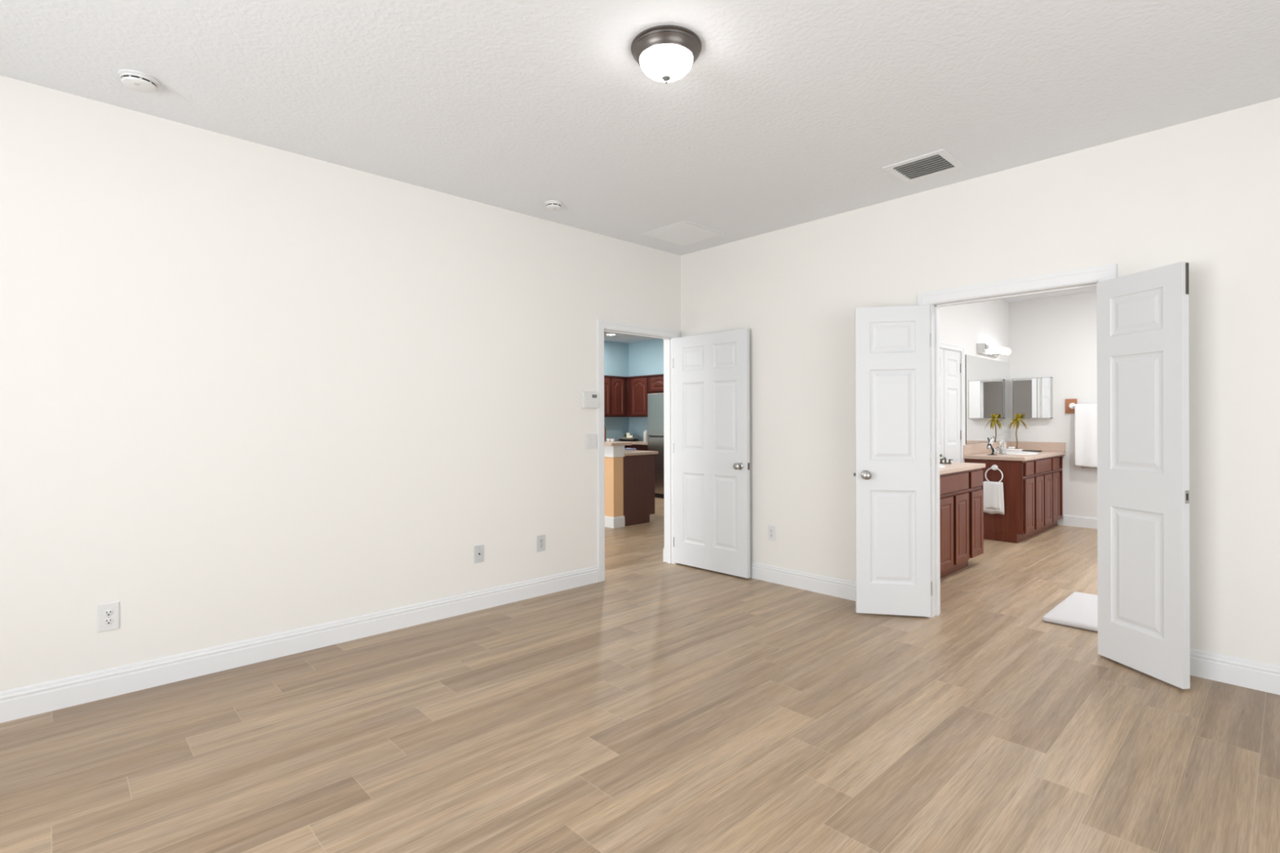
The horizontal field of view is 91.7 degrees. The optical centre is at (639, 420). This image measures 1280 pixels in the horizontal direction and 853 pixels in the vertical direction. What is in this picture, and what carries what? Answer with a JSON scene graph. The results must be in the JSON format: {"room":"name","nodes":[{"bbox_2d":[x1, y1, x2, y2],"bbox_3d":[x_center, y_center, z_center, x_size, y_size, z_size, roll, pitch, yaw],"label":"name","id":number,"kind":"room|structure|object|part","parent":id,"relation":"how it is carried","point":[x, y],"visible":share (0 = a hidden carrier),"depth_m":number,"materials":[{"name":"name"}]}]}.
{"room":"empty bedroom","nodes":[
{"label":"empty bedroom","id":0,"kind":"room"},
{"bbox_2d":[0,75,680,691],"bbox_3d":[-1.947,-0.099,3.584,6.300,2.814,0.120,0,0,-44],"label":"wall","id":1,"kind":"structure","parent":0,"point":[248,389],"depth_m":3.39,"materials":[{"name":"white paint"}]},
{"bbox_2d":[97,601,119,632],"bbox_3d":[-2.519,0.932,2.948,0.078,0.128,0.008,0,0,-44],"label":"wall outlet","id":2,"kind":"object","parent":1,"relation":"attached to","point":[108,614],"visible":1,"depth_m":2.95,"materials":[{"name":"white plastic"}]},
{"bbox_2d":[103,609,113,616],"bbox_3d":[-2.518,0.912,2.946,0.033,0.033,0.003,0,0,-44],"label":"socket","id":3,"kind":"object","parent":2,"relation":"attached to","point":[106,612],"depth_m":2.94,"materials":[{"name":"grey plastic"}]},
{"bbox_2d":[104,617,113,625],"bbox_3d":[-2.518,0.951,2.946,0.033,0.033,0.003,0,0,-44],"label":"socket","id":4,"kind":"object","parent":2,"relation":"attached to","point":[108,621],"depth_m":2.95,"materials":[{"name":"grey plastic"}]},
{"bbox_2d":[0,565,598,723],"bbox_3d":[-2.204,1.242,3.243,5.150,0.133,0.014,0,0,-44],"label":"baseboard","id":5,"kind":"structure","parent":1,"relation":"attached to","point":[21,702],"depth_m":3.35,"materials":[{"name":"white paint"}]},
{"bbox_2d":[474,544,484,563],"bbox_3d":[-1.107,0.919,4.285,0.072,0.118,0.016,0,0,-44],"label":"outlet","id":6,"kind":"object","parent":1,"relation":"attached to","point":[478,549],"visible":1,"depth_m":4.29,"materials":[{"name":"grey plastic"}]},
{"bbox_2d":[537,534,545,551],"bbox_3d":[-0.738,0.915,4.642,0.074,0.120,0.008,0,0,-44],"label":"wall outlet","id":7,"kind":"object","parent":1,"relation":"attached to","point":[540,539],"visible":1,"depth_m":4.64,"materials":[{"name":"grey plastic"}]},
{"bbox_2d":[581,391,599,408],"bbox_3d":[-0.392,-0.163,4.960,0.172,0.128,0.028,0,0,-44],"label":"thermostat","id":8,"kind":"object","parent":1,"relation":"attached to","point":[588,399],"visible":1,"depth_m":4.94,"materials":[{"name":"white plastic"}]},
{"bbox_3d":[-0.383,-0.138,4.951,0.156,0.062,0.003,0,0,-44],"label":"door","id":9,"kind":"part","parent":8,"relation":"part of","materials":[{"name":"white plastic"}]},
{"bbox_2d":[586,434,597,448],"bbox_3d":[-0.386,0.169,4.977,0.116,0.118,0.010,0,0,-44],"label":"light switch","id":10,"kind":"object","parent":1,"relation":"attached to","point":[591,439],"visible":1,"depth_m":4.98,"materials":[{"name":"white plastic"}]},
{"bbox_2d":[596,319,679,582],"bbox_3d":[-0.031,0.241,5.393,0.967,2.121,0.138,0,0,-44],"label":"trim","id":11,"kind":"structure","parent":1,"relation":"attached to","point":[668,335],"depth_m":5.56,"materials":[{"name":"white paint"}]},
{"bbox_2d":[662,547,664,561],"bbox_3d":[-0.467,1.236,5.080,10.100,0.133,0.014,0,0,-44],"label":"baseboard","id":12,"kind":"structure","parent":1,"relation":"attached to","point":[664,548],"depth_m":5.73,"materials":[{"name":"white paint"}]},
{"bbox_2d":[672,328,750,577],"bbox_3d":[0.576,0.268,5.341,0.105,2.035,0.818,0,0,-44],"label":"door","id":13,"kind":"structure","parent":1,"relation":"in","point":[711,445],"depth_m":5.32,"materials":[{"name":"white paint"}]},
{"bbox_3d":[0.799,0.374,5.088,0.070,0.062,0.062,0,0,-44],"label":"knob","id":14,"kind":"part","parent":13,"relation":"part of","materials":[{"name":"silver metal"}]},
{"bbox_2d":[604,457,623,516],"bbox_3d":[-0.986,0.806,8.345,0.160,0.998,2.100,0,0,-44],"label":"wall","id":15,"kind":"structure","parent":0,"point":[613,466],"depth_m":7.59,"materials":[{"name":"brown paint"}]},
{"bbox_2d":[604,445,624,457],"bbox_3d":[-0.984,0.377,8.339,0.184,0.140,2.114,0,0,-44],"label":"trim","id":16,"kind":"structure","parent":15,"relation":"attached to","point":[609,451],"depth_m":7.57,"materials":[{"name":"white paint"}]},
{"bbox_2d":[604,441,631,445],"bbox_3d":[-0.963,0.287,8.327,0.340,0.037,2.160,0,0,-44],"label":"countertop","id":17,"kind":"structure","parent":16,"relation":"on","point":[606,443],"depth_m":7.53,"materials":[{"name":"beige stone"}]},
{"bbox_2d":[604,424,605,441],"bbox_3d":[-0.501,0.144,8.008,0.127,0.245,0.127,0,0,-44],"label":"woven vase","id":18,"kind":"object","parent":17,"relation":"on","point":[604,424],"visible":0.15,"depth_m":7.98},
{"bbox_2d":[604,515,624,528],"bbox_3d":[-0.981,1.238,8.339,0.184,0.133,2.114,0,0,-44],"label":"baseboard","id":19,"kind":"structure","parent":15,"relation":"attached to","point":[610,522],"depth_m":7.57,"materials":[{"name":"white paint"}]},
{"bbox_2d":[604,340,629,441],"bbox_3d":[-3.950,-0.093,8.703,10.450,2.814,0.100,0,0,-44],"label":"wall","id":20,"kind":"structure","parent":0,"point":[615,353],"depth_m":11.96,"materials":[{"name":"blue paint"}]},
{"bbox_2d":[604,375,627,417],"bbox_3d":[-0.841,-0.443,11.345,1.400,0.755,0.353,0,0,-44],"label":"upper cabinet","id":21,"kind":"object","parent":20,"relation":"attached to","point":[615,388],"visible":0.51,"depth_m":11.49,"materials":[{"name":"brown wood"}]},
{"bbox_3d":[-0.730,-0.436,11.229,0.480,0.680,0.019,0,0,-44],"label":"cabinet door","id":22,"kind":"part","parent":21,"relation":"part of","materials":[{"name":"brown wood"}]},
{"bbox_3d":[-0.839,-0.808,11.342,1.400,0.026,0.346,0,0,-44],"label":"crown","id":23,"kind":"part","parent":21,"relation":"part of","materials":[{"name":"brown wood"}]},
{"bbox_3d":[-0.413,-0.437,11.530,0.305,0.680,0.019,0,0,-44],"label":"cabinet door","id":24,"kind":"part","parent":21,"relation":"part of","materials":[{"name":"brown wood"}]},
{"bbox_2d":[0,497,1279,852],"bbox_3d":[-0.027,1.301,4.908,11.700,0.001,11.200,0,0,-44],"label":"floor","id":25,"kind":"structure","parent":0,"point":[655,705],"depth_m":2.54,"materials":[{"name":"brown wood"}]},
{"bbox_2d":[627,444,647,450],"bbox_3d":[0.234,0.865,11.265,0.599,0.871,0.720,0,0,-44],"label":"base cabinet","id":26,"kind":"object","parent":25,"relation":"on","point":[638,447],"visible":0.11,"depth_m":11.10,"materials":[{"name":"brown wood"}]},
{"bbox_2d":[623,453,654,526],"bbox_3d":[-0.704,0.870,8.579,0.550,0.868,2.050,0,0,-44],"label":"base cabinet","id":27,"kind":"object","parent":25,"relation":"on","point":[638,470],"visible":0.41,"depth_m":7.82,"materials":[{"name":"brown wood"}]},
{"bbox_2d":[624,449,657,456],"bbox_3d":[-0.695,0.418,8.585,0.587,0.036,2.095,0,0,-44],"label":"countertop","id":28,"kind":"structure","parent":27,"relation":"on","point":[633,452],"depth_m":7.90,"materials":[{"name":"beige stone"}]},
{"bbox_2d":[624,447,635,450],"bbox_3d":[-0.150,0.369,8.010,0.125,0.032,0.180,0,0,-44],"label":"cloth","id":29,"kind":"object","parent":28,"relation":"on","point":[627,448],"visible":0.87,"depth_m":7.96,"materials":[{"name":"fabric"}]},
{"bbox_2d":[647,393,664,498],"bbox_3d":[0.697,0.421,10.547,0.836,1.757,0.900,0,0,-44],"label":"refrigerator","id":30,"kind":"object","parent":25,"relation":"on","point":[655,401],"visible":0.21,"depth_m":10.46,"materials":[{"name":"grey metal"}]},
{"bbox_3d":[0.453,-0.096,10.316,0.055,0.722,0.896,0,0,-44],"label":"door","id":31,"kind":"part","parent":30,"relation":"part of","materials":[{"name":"silver metal"}]},
{"bbox_3d":[0.455,0.752,10.316,0.055,0.945,0.896,0,0,-44],"label":"door","id":32,"kind":"part","parent":30,"relation":"part of","materials":[{"name":"silver metal"}]},
{"bbox_2d":[939,468,983,578],"bbox_3d":[2.250,0.862,5.212,1.750,0.865,0.611,0,0,-44],"label":"bathroom vanity","id":33,"kind":"object","parent":25,"relation":"on","point":[961,493],"visible":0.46,"depth_m":5.21,"materials":[{"name":"brown wood"}]},
{"bbox_3d":[2.443,0.907,4.987,0.320,0.572,0.019,0,0,-44],"label":"cabinet door","id":34,"kind":"part","parent":33,"relation":"part of","materials":[{"name":"brown wood"}]},
{"bbox_3d":[2.558,0.516,5.097,0.710,0.138,0.019,0,0,-44],"label":"drawer","id":35,"kind":"part","parent":33,"relation":"part of","materials":[{"name":"brown wood"}]},
{"bbox_3d":[2.710,0.906,5.241,0.297,0.572,0.019,0,0,-44],"label":"cabinet door","id":36,"kind":"part","parent":33,"relation":"part of","materials":[{"name":"brown wood"}]},
{"bbox_2d":[939,462,985,475],"bbox_3d":[2.256,0.352,5.211,1.760,0.150,0.623,0,0,-44],"label":"countertop","id":37,"kind":"structure","parent":33,"relation":"on","point":[955,467],"depth_m":5.28,"materials":[{"name":"beige stone"}]},
{"bbox_2d":[939,457,953,463],"bbox_3d":[2.740,0.357,5.584,0.099,0.060,0.101,0,0,1],"label":"faucet","id":38,"kind":"object","parent":37,"relation":"on","point":[943,458],"visible":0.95,"depth_m":5.57,"materials":[{"name":"grey metal"}]},
{"bbox_3d":[2.968,0.515,5.487,0.298,0.138,0.019,0,0,-44],"label":"drawer","id":39,"kind":"part","parent":33,"relation":"part of","materials":[{"name":"brown wood"}]},
{"bbox_3d":[2.974,0.906,5.491,0.285,0.572,0.019,0,0,-44],"label":"cabinet door","id":40,"kind":"part","parent":33,"relation":"part of","materials":[{"name":"brown wood"}]},
{"bbox_2d":[964,455,1062,542],"bbox_3d":[4.393,0.854,7.257,1.625,0.865,0.599,0,0,-44],"label":"bathroom vanity","id":41,"kind":"object","parent":25,"relation":"on","point":[1033,490],"visible":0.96,"depth_m":6.69,"materials":[{"name":"brown wood"}]},
{"bbox_2d":[982,480,1004,515],"bbox_3d":[3.777,0.829,6.651,0.068,0.350,0.198,0,0,-44],"label":"hand towel","id":42,"kind":"object","parent":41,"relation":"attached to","point":[993,497],"visible":0.99,"depth_m":6.63,"materials":[{"name":"white fabric"}]},
{"bbox_2d":[985,464,1003,482],"bbox_3d":[3.794,0.576,6.662,0.055,0.203,0.177,0,0,-44],"label":"towel ring","id":43,"kind":"object","parent":41,"relation":"attached to","point":[994,467],"visible":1,"depth_m":6.65,"materials":[{"name":"white ceramic"}]},
{"bbox_3d":[3.794,0.504,6.662,0.055,0.060,0.060,0,0,-44],"label":"post","id":44,"kind":"part","parent":43,"relation":"part of","materials":[{"name":"white ceramic"}]},
{"bbox_3d":[3.804,0.809,6.710,0.018,0.770,0.580,0,0,-44],"label":"panel","id":45,"kind":"part","parent":41,"relation":"part of","materials":[{"name":"brown wood"}]},
{"bbox_2d":[963,441,1065,461],"bbox_3d":[4.388,0.345,7.247,1.667,0.150,0.610,0,0,-44],"label":"countertop","id":46,"kind":"structure","parent":41,"relation":"on","point":[977,451],"depth_m":7.24,"materials":[{"name":"beige stone"}]},
{"bbox_2d":[986,436,995,455],"bbox_3d":[3.920,0.280,6.950,0.118,0.206,0.117,0,0,1],"label":"makeup mirror","id":47,"kind":"object","parent":46,"relation":"on","point":[991,441],"visible":1,"depth_m":6.93,"materials":[{"name":"silver metal"}]},
{"bbox_2d":[993,446,999,453],"bbox_3d":[4.247,0.346,7.405,0.122,0.072,0.120,0,0,1],"label":"faucet","id":48,"kind":"object","parent":46,"relation":"on","point":[997,448],"visible":0.78,"depth_m":7.39,"materials":[{"name":"silver metal"}]},
{"bbox_2d":[998,434,1006,454],"bbox_3d":[4.098,0.268,7.024,0.072,0.226,0.072,0,0,0],"label":"soap bottle","id":49,"kind":"object","parent":46,"relation":"on","point":[1002,444],"visible":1,"depth_m":7.00,"materials":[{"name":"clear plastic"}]},
{"bbox_2d":[1006,446,1022,451],"bbox_3d":[4.627,0.353,7.716,0.110,0.055,0.200,0,0,-44],"label":"soap dish","id":50,"kind":"object","parent":46,"relation":"on","point":[1010,448],"visible":0.79,"depth_m":7.68,"materials":[{"name":"white ceramic"}]},
{"bbox_3d":[4.627,0.366,7.716,0.110,0.030,0.200,0,0,-44],"label":"dish","id":51,"kind":"part","parent":50,"relation":"part of","materials":[{"name":"white ceramic"}]},
{"bbox_2d":[995,451,1038,454],"bbox_3d":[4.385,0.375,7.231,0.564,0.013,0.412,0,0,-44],"label":"sink basin","id":52,"kind":"object","parent":46,"relation":"in","point":[1007,452],"depth_m":7.16,"materials":[{"name":"white ceramic"}]},
{"bbox_2d":[1007,413,1028,448],"bbox_3d":[4.764,0.145,7.847,0.232,0.471,0.211,0,0,-4],"label":"palm","id":53,"kind":"object","parent":46,"relation":"on","point":[1015,420],"visible":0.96,"depth_m":7.83,"materials":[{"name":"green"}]},
{"bbox_3d":[4.754,0.170,7.843,0.017,0.381,0.031,0,0,-44],"label":"stem","id":54,"kind":"part","parent":53,"relation":"part of","materials":[{"name":"brown"}]},
{"bbox_2d":[1022,449,1042,452],"bbox_3d":[4.798,0.373,7.623,0.143,0.013,0.230,0,0,-44],"label":"tray","id":55,"kind":"object","parent":46,"relation":"on","point":[1023,450],"visible":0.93,"depth_m":7.58,"materials":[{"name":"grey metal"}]},
{"bbox_3d":[4.145,0.902,6.622,0.310,0.572,0.019,0,0,-44],"label":"cabinet door","id":56,"kind":"part","parent":41,"relation":"part of","materials":[{"name":"brown wood"}]},
{"bbox_3d":[4.146,0.511,6.623,0.285,0.138,0.019,0,0,-44],"label":"drawer","id":57,"kind":"part","parent":41,"relation":"part of","materials":[{"name":"brown wood"}]},
{"bbox_3d":[4.415,0.901,6.878,0.285,0.572,0.019,0,0,-44],"label":"cabinet door","id":58,"kind":"part","parent":41,"relation":"part of","materials":[{"name":"brown wood"}]},
{"bbox_3d":[4.565,0.806,7.076,1.589,0.770,0.060,0,0,-44],"label":"frame","id":59,"kind":"part","parent":41,"relation":"part of","materials":[{"name":"brown wood"}]},
{"bbox_3d":[4.530,0.509,6.989,0.625,0.138,0.019,0,0,-44],"label":"drawer","id":60,"kind":"part","parent":41,"relation":"part of","materials":[{"name":"brown wood"}]},
{"bbox_3d":[4.667,0.900,7.118,0.300,0.572,0.019,0,0,-44],"label":"cabinet door","id":61,"kind":"part","parent":41,"relation":"part of","materials":[{"name":"brown wood"}]},
{"bbox_3d":[4.912,0.508,7.352,0.290,0.138,0.019,0,0,-44],"label":"drawer","id":62,"kind":"part","parent":41,"relation":"part of","materials":[{"name":"brown wood"}]},
{"bbox_3d":[4.913,0.899,7.352,0.290,0.572,0.019,0,0,-44],"label":"cabinet door","id":63,"kind":"part","parent":41,"relation":"part of","materials":[{"name":"brown wood"}]},
{"bbox_3d":[4.968,0.805,7.818,0.018,0.770,0.580,0,0,-44],"label":"panel","id":64,"kind":"part","parent":41,"relation":"part of","materials":[{"name":"brown wood"}]},
{"bbox_2d":[1042,591,1097,631],"bbox_3d":[3.083,1.272,4.086,0.845,0.036,0.562,0,0,-44],"label":"bath mat","id":65,"kind":"object","parent":25,"relation":"on","point":[1078,610],"visible":0.41,"depth_m":4.06,"materials":[{"name":"white fabric"}]},
{"bbox_3d":[-1.138,0.870,10.878,3.120,0.871,0.599,0,0,-44],"label":"base cabinet","id":66,"kind":"object","parent":25,"relation":"on","visible":0},
{"bbox_2d":[614,440,647,444],"bbox_3d":[-0.887,0.413,10.617,3.125,0.038,1.335,0,0,-44],"label":"countertop","id":67,"kind":"structure","parent":66,"relation":"on","point":[637,442],"depth_m":11.13,"materials":[{"name":"beige stone"}]},
{"bbox_2d":[617,439,639,441],"bbox_3d":[-0.217,0.373,11.824,0.329,0.035,0.470,0,0,-44],"label":"serving tray","id":68,"kind":"object","parent":67,"relation":"on","point":[624,440],"visible":0.96,"depth_m":11.67,"materials":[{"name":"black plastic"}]},
{"bbox_2d":[620,437,636,439],"bbox_3d":[-0.217,0.350,11.824,0.298,0.058,0.372,0,0,-44],"label":"serving bowl","id":69,"kind":"object","parent":68,"relation":"on","point":[620,437],"visible":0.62,"depth_m":11.69,"materials":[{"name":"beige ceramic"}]},
{"bbox_2d":[643,430,648,442],"bbox_3d":[0.106,0.280,11.034,0.086,0.220,0.086,0,0,-44],"label":"canister","id":70,"kind":"object","parent":67,"relation":"on","point":[645,433],"visible":0.77,"depth_m":10.99,"materials":[{"name":"white ceramic"}]},
{"bbox_2d":[0,0,1279,343],"bbox_3d":[0.073,-1.563,5.047,11.250,0.100,10.950,0,0,-44],"label":"ceiling","id":71,"kind":"structure","parent":0,"point":[788,113],"depth_m":2.81,"materials":[{"name":"white paint"}]},
{"bbox_2d":[117,69,159,93],"bbox_3d":[-2.205,-1.484,2.738,0.146,0.043,0.146,0,0,-44],"label":"smoke detector","id":72,"kind":"object","parent":71,"relation":"attached to","point":[135,80],"visible":1,"depth_m":2.71,"materials":[{"name":"white plastic"}]},
{"bbox_2d":[544,200,562,210],"bbox_3d":[-0.601,-1.489,4.325,0.120,0.043,0.120,0,0,-44],"label":"smoke detector","id":73,"kind":"object","parent":71,"relation":"attached to","point":[552,205],"visible":1,"depth_m":4.29,"materials":[{"name":"white plastic"}]},
{"bbox_2d":[631,25,701,84],"bbox_3d":[0.106,-1.439,2.519,0.285,0.148,0.285,0,0,-44],"label":"ceiling light","id":74,"kind":"object","parent":71,"relation":"attached to","point":[665,54],"visible":1,"depth_m":2.44,"materials":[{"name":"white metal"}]},
{"bbox_2d":[641,220,726,246],"bbox_3d":[0.356,-1.509,5.039,0.502,0.010,0.480,0,0,-44],"label":"access panel","id":75,"kind":"object","parent":71,"relation":"in","point":[684,233],"visible":1,"depth_m":5.01,"materials":[{"name":"white paint"}]},
{"bbox_2d":[882,149,965,183],"bbox_3d":[1.698,-1.512,3.720,0.347,0.014,0.353,0,0,-44],"label":"ceiling vent","id":76,"kind":"object","parent":71,"relation":"in","point":[940,162],"visible":1,"depth_m":3.71,"materials":[{"name":"white metal"}]},
{"bbox_2d":[628,338,663,440],"bbox_3d":[1.584,-0.111,10.378,0.120,2.814,5.100,0,0,-44],"label":"wall","id":77,"kind":"structure","parent":0,"point":[645,357],"depth_m":11.90,"materials":[{"name":"blue paint"}]},
{"bbox_2d":[627,375,650,417],"bbox_3d":[0.088,-0.446,11.603,0.353,0.755,0.600,0,0,-44],"label":"upper cabinet","id":78,"kind":"object","parent":77,"relation":"attached to","point":[638,387],"visible":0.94,"depth_m":11.49,"materials":[{"name":"brown wood"}]},
{"bbox_3d":[0.084,-0.811,11.600,0.346,0.026,0.600,0,0,-44],"label":"crown","id":79,"kind":"part","parent":78,"relation":"part of","materials":[{"name":"brown wood"}]},
{"bbox_3d":[-0.011,-0.439,11.474,0.019,0.680,0.420,0,0,-44],"label":"cabinet door","id":80,"kind":"part","parent":78,"relation":"part of","materials":[{"name":"brown wood"}]},
{"bbox_2d":[648,373,663,393],"bbox_3d":[0.753,-0.664,10.902,0.353,0.325,1.330,0,0,-44],"label":"upper cabinet","id":81,"kind":"object","parent":77,"relation":"attached to","point":[656,380],"visible":0.29,"depth_m":11.13,"materials":[{"name":"brown wood"}]},
{"bbox_3d":[0.750,-0.813,10.900,0.346,0.026,1.330,0,0,-44],"label":"crown","id":82,"kind":"part","parent":81,"relation":"part of","materials":[{"name":"brown wood"}]},
{"bbox_3d":[0.334,-0.655,11.111,0.019,0.250,0.410,0,0,-44],"label":"cabinet door","id":83,"kind":"part","parent":81,"relation":"part of","materials":[{"name":"brown wood"}]},
{"bbox_2d":[939,299,1008,444],"bbox_3d":[3.096,-0.116,6.531,4.830,2.814,0.120,0,0,-44],"label":"wall","id":84,"kind":"structure","parent":0,"point":[966,325],"depth_m":7.25,"materials":[{"name":"white paint"}]},
{"bbox_2d":[939,348,944,462],"bbox_3d":[3.029,0.262,6.413,0.455,2.030,0.035,0,0,-44],"label":"door","id":85,"kind":"structure","parent":84,"relation":"in","point":[941,350],"depth_m":6.52,"materials":[{"name":"white paint"}]},
{"bbox_2d":[939,340,964,462],"bbox_3d":[3.180,0.231,6.597,1.068,2.119,0.138,0,0,-44],"label":"trim","id":86,"kind":"structure","parent":84,"relation":"attached to","point":[944,345],"depth_m":6.88,"materials":[{"name":"white paint"}]},
{"bbox_2d":[943,349,961,462],"bbox_3d":[3.375,0.261,6.732,0.464,2.030,0.050,0,0,-44],"label":"door","id":87,"kind":"structure","parent":84,"relation":"in","point":[952,365],"depth_m":6.72,"materials":[{"name":"white paint"}]},
{"bbox_2d":[964,354,1009,444],"bbox_3d":[4.213,-0.238,7.505,1.554,1.008,0.008,0,0,-44],"label":"wall mirror","id":88,"kind":"object","parent":84,"relation":"attached to","point":[987,381],"visible":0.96,"depth_m":7.43,"materials":[{"name":"silver glass"}]},
{"bbox_2d":[976,342,1011,357],"bbox_3d":[4.249,-0.839,7.456,0.820,0.118,0.129,0,0,-44],"label":"vanity light","id":89,"kind":"object","parent":84,"relation":"attached to","point":[983,348],"visible":1,"depth_m":7.32,"materials":[{"name":"white glass"}]},
{"bbox_2d":[985,344,990,349],"bbox_3d":[4.012,-0.853,7.202,0.075,0.060,0.060,0,0,-44],"label":"socket","id":90,"kind":"object","parent":89,"relation":"attached to","point":[987,346],"depth_m":7.17,"materials":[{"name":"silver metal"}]},
{"bbox_3d":[4.177,-0.802,7.460,0.680,0.046,0.025,0,0,-44],"label":"wall plate","id":91,"kind":"part","parent":89,"relation":"part of","materials":[{"name":"silver metal"}]},
{"bbox_2d":[680,97,1279,666],"bbox_3d":[2.361,-0.113,3.713,0.120,2.814,5.870,0,0,-44],"label":"wall","id":92,"kind":"structure","parent":0,"point":[1204,193],"depth_m":3.55,"materials":[{"name":"white paint"}]},
{"bbox_2d":[768,524,775,541],"bbox_3d":[1.057,0.903,4.994,0.008,0.120,0.072,0,0,-44],"label":"wall outlet","id":93,"kind":"object","parent":92,"relation":"attached to","point":[771,529],"visible":1,"depth_m":4.99,"materials":[{"name":"white plastic"}]},
{"bbox_2d":[750,561,855,600],"bbox_3d":[1.119,1.231,4.925,0.014,0.133,2.156,0,0,-44],"label":"baseboard","id":94,"kind":"structure","parent":92,"relation":"attached to","point":[831,586],"depth_m":4.77,"materials":[{"name":"white paint"}]},
{"bbox_2d":[853,305,932,617],"bbox_3d":[1.671,0.264,4.123,0.484,2.035,0.175,0,0,12],"label":"door","id":95,"kind":"structure","parent":92,"relation":"in","point":[892,344],"depth_m":4.11,"materials":[{"name":"white paint"}]},
{"bbox_3d":[1.497,0.361,4.105,0.062,0.062,0.070,0,0,12],"label":"knob","id":96,"kind":"part","parent":95,"relation":"part of","materials":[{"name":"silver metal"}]},
{"bbox_2d":[917,263,1117,655],"bbox_3d":[2.277,0.222,3.810,0.166,2.144,1.065,0,0,-44],"label":"trim","id":97,"kind":"structure","parent":92,"relation":"attached to","point":[1087,277],"depth_m":4.06,"materials":[{"name":"white paint"}]},
{"bbox_2d":[1096,262,1190,688],"bbox_3d":[2.567,0.261,3.194,0.046,2.035,0.469,0,0,-9],"label":"door","id":98,"kind":"structure","parent":92,"relation":"in","point":[1143,369],"depth_m":3.14,"materials":[{"name":"white paint"}]},
{"bbox_3d":[2.610,0.364,2.965,0.021,0.063,0.002,0,0,-9],"label":"strike plate","id":99,"kind":"part","parent":98,"relation":"part of","materials":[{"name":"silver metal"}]},
{"bbox_2d":[1190,648,1279,694],"bbox_3d":[3.414,1.224,2.512,0.014,0.133,2.383,0,0,-44],"label":"baseboard","id":100,"kind":"structure","parent":92,"relation":"attached to","point":[1260,676],"depth_m":3.04,"materials":[{"name":"white paint"}]},
{"bbox_2d":[1008,291,1097,524],"bbox_3d":[6.232,-0.126,6.629,0.150,2.814,4.060,0,0,-44],"label":"wall","id":101,"kind":"structure","parent":0,"point":[1055,337],"depth_m":7.62,"materials":[{"name":"white paint"}]},
{"bbox_2d":[1012,377,1053,418],"bbox_3d":[4.935,-0.281,7.821,0.084,0.506,0.420,0,0,-44],"label":"medicine cabinet","id":102,"kind":"object","parent":101,"relation":"attached to","point":[1032,397],"visible":0.94,"depth_m":7.78,"materials":[{"name":"silver metal"}]},
{"bbox_2d":[1065,399,1077,413],"bbox_3d":[5.438,-0.176,7.282,0.099,0.175,0.790,0,0,-44],"label":"towel bar","id":103,"kind":"object","parent":101,"relation":"attached to","point":[1069,403],"visible":0.42,"depth_m":7.54,"materials":[{"name":"orange wood"}]},
{"bbox_3d":[5.212,-0.178,7.505,0.078,0.072,0.072,0,0,-44],"label":"post","id":104,"kind":"part","parent":103,"relation":"part of","materials":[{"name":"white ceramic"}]},
{"bbox_2d":[1074,404,1097,468],"bbox_3d":[5.377,0.183,7.291,0.079,0.763,0.459,0,0,-44],"label":"bath towel","id":105,"kind":"object","parent":103,"relation":"hanging from","point":[1086,415],"visible":0.44,"depth_m":7.36,"materials":[{"name":"white fabric"}]},
{"bbox_2d":[1062,514,1097,528],"bbox_3d":[6.329,1.214,6.413,0.014,0.133,3.320,0,0,-44],"label":"baseboard","id":106,"kind":"structure","parent":101,"relation":"attached to","point":[1068,520],"depth_m":7.49,"materials":[{"name":"white paint"}]}
]}

